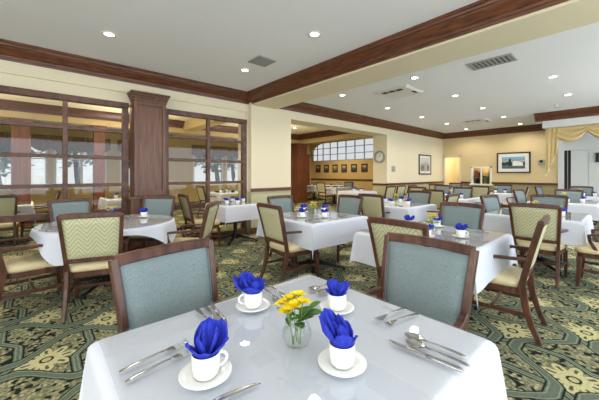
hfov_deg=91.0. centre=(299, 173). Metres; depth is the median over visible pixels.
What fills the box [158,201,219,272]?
dining chair
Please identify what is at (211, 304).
knife
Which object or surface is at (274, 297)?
fork
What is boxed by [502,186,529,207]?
dining chair
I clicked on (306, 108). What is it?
trim
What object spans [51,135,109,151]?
valance
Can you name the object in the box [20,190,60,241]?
dining chair
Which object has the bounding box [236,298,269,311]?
saucer
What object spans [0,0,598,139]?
ceiling
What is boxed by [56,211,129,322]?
dining chair
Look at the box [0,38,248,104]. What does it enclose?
trim
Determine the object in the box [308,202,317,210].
posy
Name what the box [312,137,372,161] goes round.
window
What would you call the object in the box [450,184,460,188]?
cushion
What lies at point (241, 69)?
recessed light
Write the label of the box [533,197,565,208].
cushion
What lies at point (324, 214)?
coffee cup
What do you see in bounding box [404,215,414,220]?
napkin
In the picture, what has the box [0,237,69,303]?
dining chair
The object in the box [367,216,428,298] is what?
dining chair
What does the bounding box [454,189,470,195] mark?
cushion
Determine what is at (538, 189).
dining chair
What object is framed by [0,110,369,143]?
trim
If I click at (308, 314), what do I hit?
leafy sprig
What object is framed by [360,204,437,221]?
tablecloth
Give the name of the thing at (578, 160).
door
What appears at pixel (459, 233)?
coffee cup
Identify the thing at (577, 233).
tablecloth
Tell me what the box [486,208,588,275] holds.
dining table
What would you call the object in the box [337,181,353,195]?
dining chair
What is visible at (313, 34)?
recessed light
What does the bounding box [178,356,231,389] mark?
saucer
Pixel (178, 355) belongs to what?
fork
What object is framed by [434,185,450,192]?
dining chair
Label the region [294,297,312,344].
flower
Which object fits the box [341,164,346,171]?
framed picture
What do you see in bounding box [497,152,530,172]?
framed picture
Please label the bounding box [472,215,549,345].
dining chair
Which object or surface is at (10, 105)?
trim
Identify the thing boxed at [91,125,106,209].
pillar
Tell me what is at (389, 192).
dining chair
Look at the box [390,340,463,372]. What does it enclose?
knife
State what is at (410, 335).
bowl
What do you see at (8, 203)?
dining chair
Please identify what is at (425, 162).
artwork
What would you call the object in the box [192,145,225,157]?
valance
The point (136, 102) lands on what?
trim
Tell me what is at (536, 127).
trim
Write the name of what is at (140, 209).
napkin
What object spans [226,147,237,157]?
valance
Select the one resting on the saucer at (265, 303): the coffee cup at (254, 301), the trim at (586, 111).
the coffee cup at (254, 301)
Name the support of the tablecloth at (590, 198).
on the dining table at (591, 195)
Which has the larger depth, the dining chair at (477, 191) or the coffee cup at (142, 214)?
the dining chair at (477, 191)
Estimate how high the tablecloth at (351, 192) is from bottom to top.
0.713 m
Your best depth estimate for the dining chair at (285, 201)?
4.86 m
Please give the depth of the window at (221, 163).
14.86 m
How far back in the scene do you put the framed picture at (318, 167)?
18.90 m
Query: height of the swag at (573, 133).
0.440 m
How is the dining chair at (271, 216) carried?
on the floor
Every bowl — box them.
[308,286,319,289]
[316,289,326,293]
[404,332,424,340]
[405,339,426,348]
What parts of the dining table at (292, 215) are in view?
glass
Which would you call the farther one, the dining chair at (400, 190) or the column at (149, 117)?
the dining chair at (400, 190)
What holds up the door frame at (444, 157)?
in the wall at (477, 151)
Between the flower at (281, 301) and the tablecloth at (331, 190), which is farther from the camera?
the tablecloth at (331, 190)
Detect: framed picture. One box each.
[316,165,320,171]
[324,165,328,171]
[332,165,337,171]
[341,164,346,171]
[351,164,356,171]
[361,164,367,171]
[419,154,430,174]
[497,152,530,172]
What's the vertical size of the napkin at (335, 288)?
0.091 m
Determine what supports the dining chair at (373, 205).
on the floor
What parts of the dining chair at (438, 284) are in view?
arm, arm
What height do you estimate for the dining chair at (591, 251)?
0.975 m
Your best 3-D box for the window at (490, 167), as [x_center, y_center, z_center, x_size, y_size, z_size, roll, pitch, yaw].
[7.428,0.080,12.026,0.210,0.760,0.820,0,0,-42]
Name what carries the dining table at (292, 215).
on the floor
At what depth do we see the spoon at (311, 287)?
1.45 m
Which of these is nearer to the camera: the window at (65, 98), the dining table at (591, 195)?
the window at (65, 98)
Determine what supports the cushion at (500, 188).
on the dining chair at (500, 187)
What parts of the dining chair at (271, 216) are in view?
leg, panel, frame, leg, seat, arm, seat rail, leg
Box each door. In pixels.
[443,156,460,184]
[558,133,598,194]
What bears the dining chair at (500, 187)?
on the floor
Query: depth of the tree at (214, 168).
17.69 m
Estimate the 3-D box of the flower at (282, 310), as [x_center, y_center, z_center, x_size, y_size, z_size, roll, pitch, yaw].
[-0.040,0.489,0.942,0.058,0.132,0.076,0,0,-42]
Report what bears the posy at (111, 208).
in the flower vase
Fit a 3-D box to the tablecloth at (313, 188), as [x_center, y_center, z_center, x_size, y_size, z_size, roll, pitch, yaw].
[0.778,0.768,15.290,1.164,0.381,1.164,0,0,-42]
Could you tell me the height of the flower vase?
0.099 m
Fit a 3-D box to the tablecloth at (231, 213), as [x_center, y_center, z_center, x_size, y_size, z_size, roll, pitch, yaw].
[-1.271,0.768,5.832,0.934,0.381,0.934,0,0,-42]
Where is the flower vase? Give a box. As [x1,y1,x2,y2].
[282,313,311,350]
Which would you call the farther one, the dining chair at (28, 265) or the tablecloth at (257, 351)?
the dining chair at (28, 265)
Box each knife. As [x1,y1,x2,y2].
[209,302,227,322]
[213,383,260,399]
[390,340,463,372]
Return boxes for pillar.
[9,117,32,226]
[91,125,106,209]
[291,143,307,202]
[307,154,310,194]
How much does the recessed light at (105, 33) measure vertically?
0.008 m
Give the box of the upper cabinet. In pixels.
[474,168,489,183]
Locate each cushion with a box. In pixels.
[51,201,88,220]
[120,247,211,329]
[145,199,171,215]
[270,198,291,211]
[339,197,359,213]
[386,241,468,325]
[409,192,428,202]
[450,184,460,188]
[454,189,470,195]
[484,197,499,211]
[496,186,510,191]
[515,191,525,202]
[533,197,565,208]
[571,188,591,193]
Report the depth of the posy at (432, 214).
2.89 m
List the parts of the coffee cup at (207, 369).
handle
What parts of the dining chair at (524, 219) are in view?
leg, panel, frame, seat rail, seat, leg, leg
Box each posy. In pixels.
[106,206,115,211]
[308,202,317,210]
[425,213,439,229]
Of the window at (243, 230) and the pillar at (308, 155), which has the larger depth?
the pillar at (308, 155)
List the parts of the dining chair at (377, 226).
leg, panel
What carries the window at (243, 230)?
in the wall at (13, 74)
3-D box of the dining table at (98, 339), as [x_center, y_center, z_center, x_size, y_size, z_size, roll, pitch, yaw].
[-0.022,0.944,1.025,1.016,0.752,0.896,0,0,-42]
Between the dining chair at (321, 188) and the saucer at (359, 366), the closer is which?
the saucer at (359, 366)
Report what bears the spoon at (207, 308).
on the dining table at (98, 339)
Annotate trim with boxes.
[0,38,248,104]
[0,99,350,139]
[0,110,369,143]
[127,89,169,104]
[134,100,165,195]
[247,0,568,103]
[250,181,443,191]
[279,102,444,138]
[311,178,557,184]
[443,124,544,138]
[534,106,598,121]
[542,115,598,132]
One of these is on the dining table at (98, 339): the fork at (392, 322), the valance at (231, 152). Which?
the fork at (392, 322)
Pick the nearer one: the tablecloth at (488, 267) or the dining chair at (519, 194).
the tablecloth at (488, 267)
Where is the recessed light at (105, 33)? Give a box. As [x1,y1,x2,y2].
[101,31,116,37]
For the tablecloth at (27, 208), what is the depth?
5.47 m
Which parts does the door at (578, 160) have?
dark glass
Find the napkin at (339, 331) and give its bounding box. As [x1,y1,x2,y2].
[318,308,357,348]
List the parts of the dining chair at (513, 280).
seat rail, seat, arm, arm, leg, frame, leg, panel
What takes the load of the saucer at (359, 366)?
on the dining table at (98, 339)
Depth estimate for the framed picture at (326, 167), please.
18.37 m
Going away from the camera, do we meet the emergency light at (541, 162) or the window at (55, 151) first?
the emergency light at (541, 162)
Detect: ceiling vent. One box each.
[248,55,275,66]
[374,85,423,98]
[460,118,491,123]
[465,53,517,70]
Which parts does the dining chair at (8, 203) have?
panel, seat rail, frame, seat, leg, leg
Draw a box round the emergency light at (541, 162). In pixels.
[539,160,545,164]
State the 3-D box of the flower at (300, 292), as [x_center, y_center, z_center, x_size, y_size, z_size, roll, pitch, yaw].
[-0.006,0.474,0.985,0.058,0.162,0.066,0,0,35]
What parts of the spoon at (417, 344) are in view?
handle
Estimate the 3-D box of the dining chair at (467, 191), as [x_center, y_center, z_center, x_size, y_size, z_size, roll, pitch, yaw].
[4.251,0.840,7.872,0.644,0.975,0.548,0,0,-42]
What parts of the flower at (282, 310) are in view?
stem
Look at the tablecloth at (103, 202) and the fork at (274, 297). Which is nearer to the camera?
the fork at (274, 297)
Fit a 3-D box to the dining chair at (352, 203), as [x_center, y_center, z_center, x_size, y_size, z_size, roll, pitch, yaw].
[0.644,0.840,4.779,0.644,0.975,0.548,0,0,-42]
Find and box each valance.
[0,132,51,150]
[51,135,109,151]
[118,140,129,153]
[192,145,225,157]
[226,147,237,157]
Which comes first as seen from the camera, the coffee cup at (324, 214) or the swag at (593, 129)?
the coffee cup at (324, 214)
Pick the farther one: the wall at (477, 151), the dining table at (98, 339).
the wall at (477, 151)
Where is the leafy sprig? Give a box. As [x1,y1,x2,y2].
[292,301,321,343]
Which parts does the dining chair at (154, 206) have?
seat, seat rail, frame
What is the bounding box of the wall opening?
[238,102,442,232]
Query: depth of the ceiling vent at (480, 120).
9.76 m
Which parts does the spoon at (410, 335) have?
handle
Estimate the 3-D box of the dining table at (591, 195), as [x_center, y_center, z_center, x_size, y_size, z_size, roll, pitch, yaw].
[7.578,0.944,7.955,1.026,0.752,1.026,0,0,-42]
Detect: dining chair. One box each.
[0,195,19,245]
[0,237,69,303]
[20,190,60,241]
[47,198,91,278]
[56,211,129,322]
[108,237,228,333]
[126,195,175,251]
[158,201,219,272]
[178,194,220,246]
[196,186,216,216]
[256,203,319,283]
[267,195,293,262]
[316,182,333,204]
[317,194,363,261]
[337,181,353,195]
[358,193,389,217]
[361,232,479,331]
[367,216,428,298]
[384,186,395,199]
[393,185,405,200]
[407,190,431,202]
[408,186,426,192]
[422,189,444,215]
[427,193,459,221]
[428,184,442,188]
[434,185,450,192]
[439,202,485,228]
[449,183,462,188]
[452,187,472,195]
[470,186,489,196]
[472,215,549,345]
[475,190,493,202]
[480,194,500,212]
[494,184,512,203]
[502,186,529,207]
[508,202,567,288]
[512,189,526,202]
[524,194,568,259]
[534,186,543,193]
[554,189,583,199]
[569,186,593,194]
[575,228,598,286]
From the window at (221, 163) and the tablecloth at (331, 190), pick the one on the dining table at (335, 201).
the tablecloth at (331, 190)
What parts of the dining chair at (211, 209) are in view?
seat, arm, arm, frame, panel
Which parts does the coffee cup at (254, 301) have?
handle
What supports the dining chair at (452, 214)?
on the floor
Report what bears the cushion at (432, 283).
on the dining chair at (438, 284)
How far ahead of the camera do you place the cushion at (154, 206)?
4.78 m
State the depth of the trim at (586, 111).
8.18 m
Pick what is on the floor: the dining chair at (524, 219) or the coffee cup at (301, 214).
the dining chair at (524, 219)
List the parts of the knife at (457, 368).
blade, handle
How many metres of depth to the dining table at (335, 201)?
13.17 m
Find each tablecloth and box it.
[17,201,35,223]
[29,218,176,265]
[79,275,507,399]
[97,197,120,209]
[205,203,258,224]
[210,192,237,200]
[256,216,367,256]
[307,185,328,191]
[317,187,351,193]
[336,190,376,210]
[348,231,517,305]
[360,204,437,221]
[445,197,480,207]
[482,213,593,245]
[493,193,515,202]
[526,201,598,220]
[550,196,598,200]
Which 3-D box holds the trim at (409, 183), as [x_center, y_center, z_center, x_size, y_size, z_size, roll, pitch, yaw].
[2.484,0.357,9.991,10.000,0.075,0.602,0,0,-42]
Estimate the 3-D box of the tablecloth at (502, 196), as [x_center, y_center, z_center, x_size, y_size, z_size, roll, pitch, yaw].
[6.207,0.768,9.345,1.164,0.381,1.164,0,0,-42]
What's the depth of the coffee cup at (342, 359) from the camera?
0.84 m
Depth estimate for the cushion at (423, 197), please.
6.26 m
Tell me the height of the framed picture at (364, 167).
0.460 m
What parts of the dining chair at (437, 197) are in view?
panel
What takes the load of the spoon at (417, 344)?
on the dining table at (98, 339)
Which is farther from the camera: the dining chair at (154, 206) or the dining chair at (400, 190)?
the dining chair at (400, 190)
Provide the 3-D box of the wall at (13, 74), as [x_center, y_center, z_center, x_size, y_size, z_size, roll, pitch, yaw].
[-3.997,-0.230,4.150,7.550,3.100,0.185,0,0,-42]
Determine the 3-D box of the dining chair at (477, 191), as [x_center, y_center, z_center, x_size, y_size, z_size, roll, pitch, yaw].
[5.614,0.840,9.018,0.644,0.975,0.548,0,0,-42]
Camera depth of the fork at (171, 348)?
0.90 m
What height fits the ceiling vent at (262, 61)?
0.015 m
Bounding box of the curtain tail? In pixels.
[545,127,559,175]
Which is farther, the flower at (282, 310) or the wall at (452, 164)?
the wall at (452, 164)
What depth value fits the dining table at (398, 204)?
5.48 m
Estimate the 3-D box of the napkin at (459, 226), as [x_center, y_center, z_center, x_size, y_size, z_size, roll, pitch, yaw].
[1.449,0.496,2.638,0.106,0.106,0.105,0,0,-45]
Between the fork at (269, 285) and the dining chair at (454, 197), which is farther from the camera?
the dining chair at (454, 197)
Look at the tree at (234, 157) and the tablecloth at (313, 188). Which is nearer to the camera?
the tablecloth at (313, 188)
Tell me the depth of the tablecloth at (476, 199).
6.87 m
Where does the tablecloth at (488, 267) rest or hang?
on the dining table at (446, 231)
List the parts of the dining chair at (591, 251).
leg, leg, seat, seat rail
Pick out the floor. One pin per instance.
(42, 357)
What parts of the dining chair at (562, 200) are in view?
frame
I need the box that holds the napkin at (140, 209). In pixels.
[139,208,147,211]
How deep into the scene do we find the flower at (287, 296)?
0.98 m
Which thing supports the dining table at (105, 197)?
on the floor
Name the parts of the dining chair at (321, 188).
panel, frame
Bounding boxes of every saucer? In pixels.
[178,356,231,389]
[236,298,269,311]
[318,348,366,377]
[320,300,354,314]
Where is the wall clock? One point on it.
(379, 156)
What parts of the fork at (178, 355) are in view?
handle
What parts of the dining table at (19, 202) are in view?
glass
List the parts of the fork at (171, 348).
handle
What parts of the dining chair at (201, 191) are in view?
panel, frame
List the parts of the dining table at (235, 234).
glass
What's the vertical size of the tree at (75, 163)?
3.996 m
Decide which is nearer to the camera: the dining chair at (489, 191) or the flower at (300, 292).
the flower at (300, 292)
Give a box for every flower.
[273,298,293,342]
[278,303,299,344]
[282,293,300,340]
[285,299,304,342]
[289,290,306,316]
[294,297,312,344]
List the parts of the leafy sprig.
stem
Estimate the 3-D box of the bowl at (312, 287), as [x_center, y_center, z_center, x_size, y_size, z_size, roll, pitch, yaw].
[0.071,0.561,1.443,0.068,0.008,0.045,0,0,-35]
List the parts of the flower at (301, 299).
stem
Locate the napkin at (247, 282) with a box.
[233,271,264,294]
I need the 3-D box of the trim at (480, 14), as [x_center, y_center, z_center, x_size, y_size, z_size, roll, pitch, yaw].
[2.036,-1.666,2.928,0.165,0.232,9.665,0,0,-42]
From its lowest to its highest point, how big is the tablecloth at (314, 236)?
0.381 m
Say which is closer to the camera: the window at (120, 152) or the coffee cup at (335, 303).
the coffee cup at (335, 303)
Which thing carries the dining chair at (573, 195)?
on the floor
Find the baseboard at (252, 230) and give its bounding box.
[250,227,256,233]
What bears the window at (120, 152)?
in the wall at (179, 171)
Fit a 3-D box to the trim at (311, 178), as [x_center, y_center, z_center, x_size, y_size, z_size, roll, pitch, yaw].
[4.857,0.343,14.812,0.042,0.105,12.340,0,0,-42]
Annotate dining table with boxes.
[0,201,31,242]
[33,214,172,299]
[98,339,120,399]
[102,196,120,198]
[207,200,260,245]
[210,190,237,192]
[282,209,363,275]
[325,186,345,203]
[360,221,508,309]
[384,200,433,206]
[445,195,475,198]
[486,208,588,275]
[529,200,598,203]
[553,194,598,225]
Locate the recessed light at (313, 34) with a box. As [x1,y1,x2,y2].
[308,31,320,37]
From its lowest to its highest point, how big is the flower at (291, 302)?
0.144 m
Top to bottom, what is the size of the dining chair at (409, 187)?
0.975 m
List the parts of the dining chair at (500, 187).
frame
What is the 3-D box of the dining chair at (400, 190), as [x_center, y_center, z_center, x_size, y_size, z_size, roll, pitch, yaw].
[3.019,0.840,9.466,0.548,0.975,0.644,0,0,-42]
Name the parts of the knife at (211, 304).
handle, blade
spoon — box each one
[196,309,206,318]
[203,306,221,320]
[308,284,326,289]
[316,287,350,293]
[404,332,465,357]
[405,339,469,367]
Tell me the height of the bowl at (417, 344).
0.008 m
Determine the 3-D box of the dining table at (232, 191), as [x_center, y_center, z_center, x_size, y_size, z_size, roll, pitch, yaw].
[-2.285,0.944,9.482,1.026,0.752,1.026,0,0,-42]
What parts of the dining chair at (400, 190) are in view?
panel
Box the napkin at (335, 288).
[325,279,349,296]
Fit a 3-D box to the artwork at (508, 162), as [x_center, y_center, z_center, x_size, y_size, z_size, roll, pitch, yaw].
[8.104,-0.430,11.169,0.004,0.450,0.730,0,0,-42]
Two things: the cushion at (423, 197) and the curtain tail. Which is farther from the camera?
the curtain tail
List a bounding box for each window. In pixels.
[0,85,128,252]
[0,149,47,190]
[54,150,106,189]
[120,152,129,187]
[166,108,246,238]
[193,155,222,185]
[226,156,237,184]
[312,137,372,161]
[469,166,492,185]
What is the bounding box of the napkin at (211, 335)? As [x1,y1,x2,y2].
[185,317,228,359]
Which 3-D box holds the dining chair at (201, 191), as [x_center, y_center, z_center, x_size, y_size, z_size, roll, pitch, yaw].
[-2.778,0.840,9.042,0.644,0.975,0.548,0,0,-42]
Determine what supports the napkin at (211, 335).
in the coffee cup at (207, 369)
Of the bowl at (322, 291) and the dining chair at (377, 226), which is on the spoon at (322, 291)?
the bowl at (322, 291)
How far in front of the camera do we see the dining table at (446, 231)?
2.81 m
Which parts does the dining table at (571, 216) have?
glass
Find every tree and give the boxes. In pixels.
[0,145,37,184]
[37,148,92,183]
[197,154,235,180]
[229,156,237,180]
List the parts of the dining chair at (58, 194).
leg, seat rail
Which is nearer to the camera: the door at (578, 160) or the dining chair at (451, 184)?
the door at (578, 160)
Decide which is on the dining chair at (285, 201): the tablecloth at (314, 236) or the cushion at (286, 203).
the cushion at (286, 203)
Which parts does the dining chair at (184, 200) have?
panel, frame, leg, seat rail, seat, leg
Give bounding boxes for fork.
[119,339,186,372]
[125,345,193,382]
[264,287,278,301]
[268,284,285,296]
[371,307,406,321]
[379,313,418,326]
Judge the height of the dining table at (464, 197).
0.752 m
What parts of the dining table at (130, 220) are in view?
glass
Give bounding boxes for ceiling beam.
[252,0,598,108]
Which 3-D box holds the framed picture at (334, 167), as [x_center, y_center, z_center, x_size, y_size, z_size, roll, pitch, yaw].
[2.158,-0.340,17.848,0.035,0.460,0.400,0,0,-42]
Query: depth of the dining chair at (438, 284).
1.56 m
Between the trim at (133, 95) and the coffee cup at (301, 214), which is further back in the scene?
the trim at (133, 95)
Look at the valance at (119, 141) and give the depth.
12.08 m
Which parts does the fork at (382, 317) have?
handle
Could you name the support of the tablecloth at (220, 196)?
on the dining table at (232, 191)
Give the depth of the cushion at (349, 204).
4.92 m
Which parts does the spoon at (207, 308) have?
handle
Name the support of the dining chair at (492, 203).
on the floor
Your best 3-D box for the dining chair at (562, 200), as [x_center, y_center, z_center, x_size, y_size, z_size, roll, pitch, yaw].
[4.071,0.840,4.872,0.644,0.975,0.548,0,0,-42]
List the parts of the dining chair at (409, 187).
frame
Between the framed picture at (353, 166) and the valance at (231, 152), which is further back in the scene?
the framed picture at (353, 166)
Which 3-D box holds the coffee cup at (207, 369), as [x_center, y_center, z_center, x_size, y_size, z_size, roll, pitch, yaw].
[-0.255,0.528,0.822,0.089,0.066,0.077,0,0,7]
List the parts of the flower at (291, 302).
stem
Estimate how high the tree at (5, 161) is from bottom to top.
3.404 m
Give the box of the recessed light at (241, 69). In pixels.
[240,68,249,71]
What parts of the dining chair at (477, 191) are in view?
panel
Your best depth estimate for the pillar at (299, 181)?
13.47 m
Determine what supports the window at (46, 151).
in the wall at (179, 171)
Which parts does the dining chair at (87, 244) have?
leg, leg, seat rail, frame, panel, seat, arm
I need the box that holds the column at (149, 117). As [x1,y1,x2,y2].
[125,101,172,250]
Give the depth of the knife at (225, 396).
0.76 m
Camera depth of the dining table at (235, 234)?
5.80 m
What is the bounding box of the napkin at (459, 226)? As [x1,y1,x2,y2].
[454,223,467,229]
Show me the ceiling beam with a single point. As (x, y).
(571, 14)
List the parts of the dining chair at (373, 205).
panel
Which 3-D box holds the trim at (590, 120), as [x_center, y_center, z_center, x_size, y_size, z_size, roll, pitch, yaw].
[9.943,-1.565,7.330,2.400,0.430,5.720,0,0,-42]
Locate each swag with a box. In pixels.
[551,125,587,141]
[585,124,598,138]
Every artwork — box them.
[421,158,429,170]
[502,156,524,168]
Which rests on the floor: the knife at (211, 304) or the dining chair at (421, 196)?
the dining chair at (421, 196)
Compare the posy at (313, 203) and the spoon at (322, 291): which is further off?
the posy at (313, 203)
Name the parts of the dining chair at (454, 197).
frame, panel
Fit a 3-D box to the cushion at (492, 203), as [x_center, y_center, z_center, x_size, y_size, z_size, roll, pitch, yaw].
[3.273,0.597,4.988,0.445,0.386,0.117,0,0,-30]
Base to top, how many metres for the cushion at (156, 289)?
0.386 m
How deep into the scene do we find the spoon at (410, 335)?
0.99 m
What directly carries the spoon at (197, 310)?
on the dining table at (98, 339)
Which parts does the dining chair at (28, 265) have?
leg, frame, arm, arm, seat, seat rail, leg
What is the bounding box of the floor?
[0,194,598,399]
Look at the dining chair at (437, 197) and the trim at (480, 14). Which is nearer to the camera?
the trim at (480, 14)
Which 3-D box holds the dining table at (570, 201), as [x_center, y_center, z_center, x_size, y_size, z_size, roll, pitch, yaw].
[5.594,0.944,6.228,1.026,0.752,1.026,0,0,-42]
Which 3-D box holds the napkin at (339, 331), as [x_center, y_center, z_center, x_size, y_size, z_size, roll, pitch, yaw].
[0.111,0.482,0.877,0.107,0.133,0.117,0,0,-15]
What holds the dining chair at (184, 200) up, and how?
on the floor
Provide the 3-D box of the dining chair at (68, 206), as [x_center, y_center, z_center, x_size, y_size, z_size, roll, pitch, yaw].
[-3.073,0.840,4.065,0.644,0.975,0.548,0,0,38]
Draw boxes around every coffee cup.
[140,212,147,216]
[191,350,227,381]
[238,291,261,308]
[297,212,304,216]
[322,212,328,216]
[328,293,345,311]
[329,340,354,369]
[433,220,440,226]
[456,229,468,236]
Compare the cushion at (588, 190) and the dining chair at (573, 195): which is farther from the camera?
the cushion at (588, 190)
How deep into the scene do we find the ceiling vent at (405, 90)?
6.31 m
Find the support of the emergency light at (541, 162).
attached to the wall at (477, 151)
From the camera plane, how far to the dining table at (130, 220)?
3.45 m
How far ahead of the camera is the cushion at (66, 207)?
4.19 m
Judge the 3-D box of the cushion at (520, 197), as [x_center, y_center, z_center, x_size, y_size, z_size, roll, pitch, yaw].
[5.218,0.597,6.938,0.445,0.386,0.117,0,0,-32]
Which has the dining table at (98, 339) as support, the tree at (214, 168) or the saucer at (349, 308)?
the saucer at (349, 308)
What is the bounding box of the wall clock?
[374,151,384,162]
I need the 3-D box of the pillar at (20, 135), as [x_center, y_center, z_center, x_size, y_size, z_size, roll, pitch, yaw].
[-7.075,-0.035,7.492,0.440,2.710,0.440,0,0,-42]
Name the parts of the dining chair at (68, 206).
frame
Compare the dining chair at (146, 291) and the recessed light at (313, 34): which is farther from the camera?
the recessed light at (313, 34)
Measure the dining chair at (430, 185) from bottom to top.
0.975 m
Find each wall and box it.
[0,59,247,232]
[0,124,310,210]
[311,130,557,204]
[446,157,458,184]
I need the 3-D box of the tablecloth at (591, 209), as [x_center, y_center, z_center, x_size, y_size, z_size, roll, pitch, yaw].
[5.594,0.768,6.228,1.164,0.381,1.164,0,0,-42]
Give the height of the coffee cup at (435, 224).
0.066 m
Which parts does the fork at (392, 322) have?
handle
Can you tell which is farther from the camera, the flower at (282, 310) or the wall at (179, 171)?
the wall at (179, 171)
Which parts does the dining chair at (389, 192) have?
panel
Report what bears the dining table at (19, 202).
on the floor
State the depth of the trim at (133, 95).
4.99 m
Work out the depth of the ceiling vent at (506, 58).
4.66 m
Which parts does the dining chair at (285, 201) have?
frame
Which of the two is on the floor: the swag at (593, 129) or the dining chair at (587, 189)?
the dining chair at (587, 189)
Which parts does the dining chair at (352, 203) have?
leg, frame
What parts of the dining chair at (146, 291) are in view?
arm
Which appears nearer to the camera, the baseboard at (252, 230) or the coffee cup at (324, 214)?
the coffee cup at (324, 214)
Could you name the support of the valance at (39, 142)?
attached to the window at (46, 151)
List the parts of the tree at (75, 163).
crown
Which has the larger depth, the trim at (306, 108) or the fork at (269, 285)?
the trim at (306, 108)
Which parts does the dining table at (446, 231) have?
glass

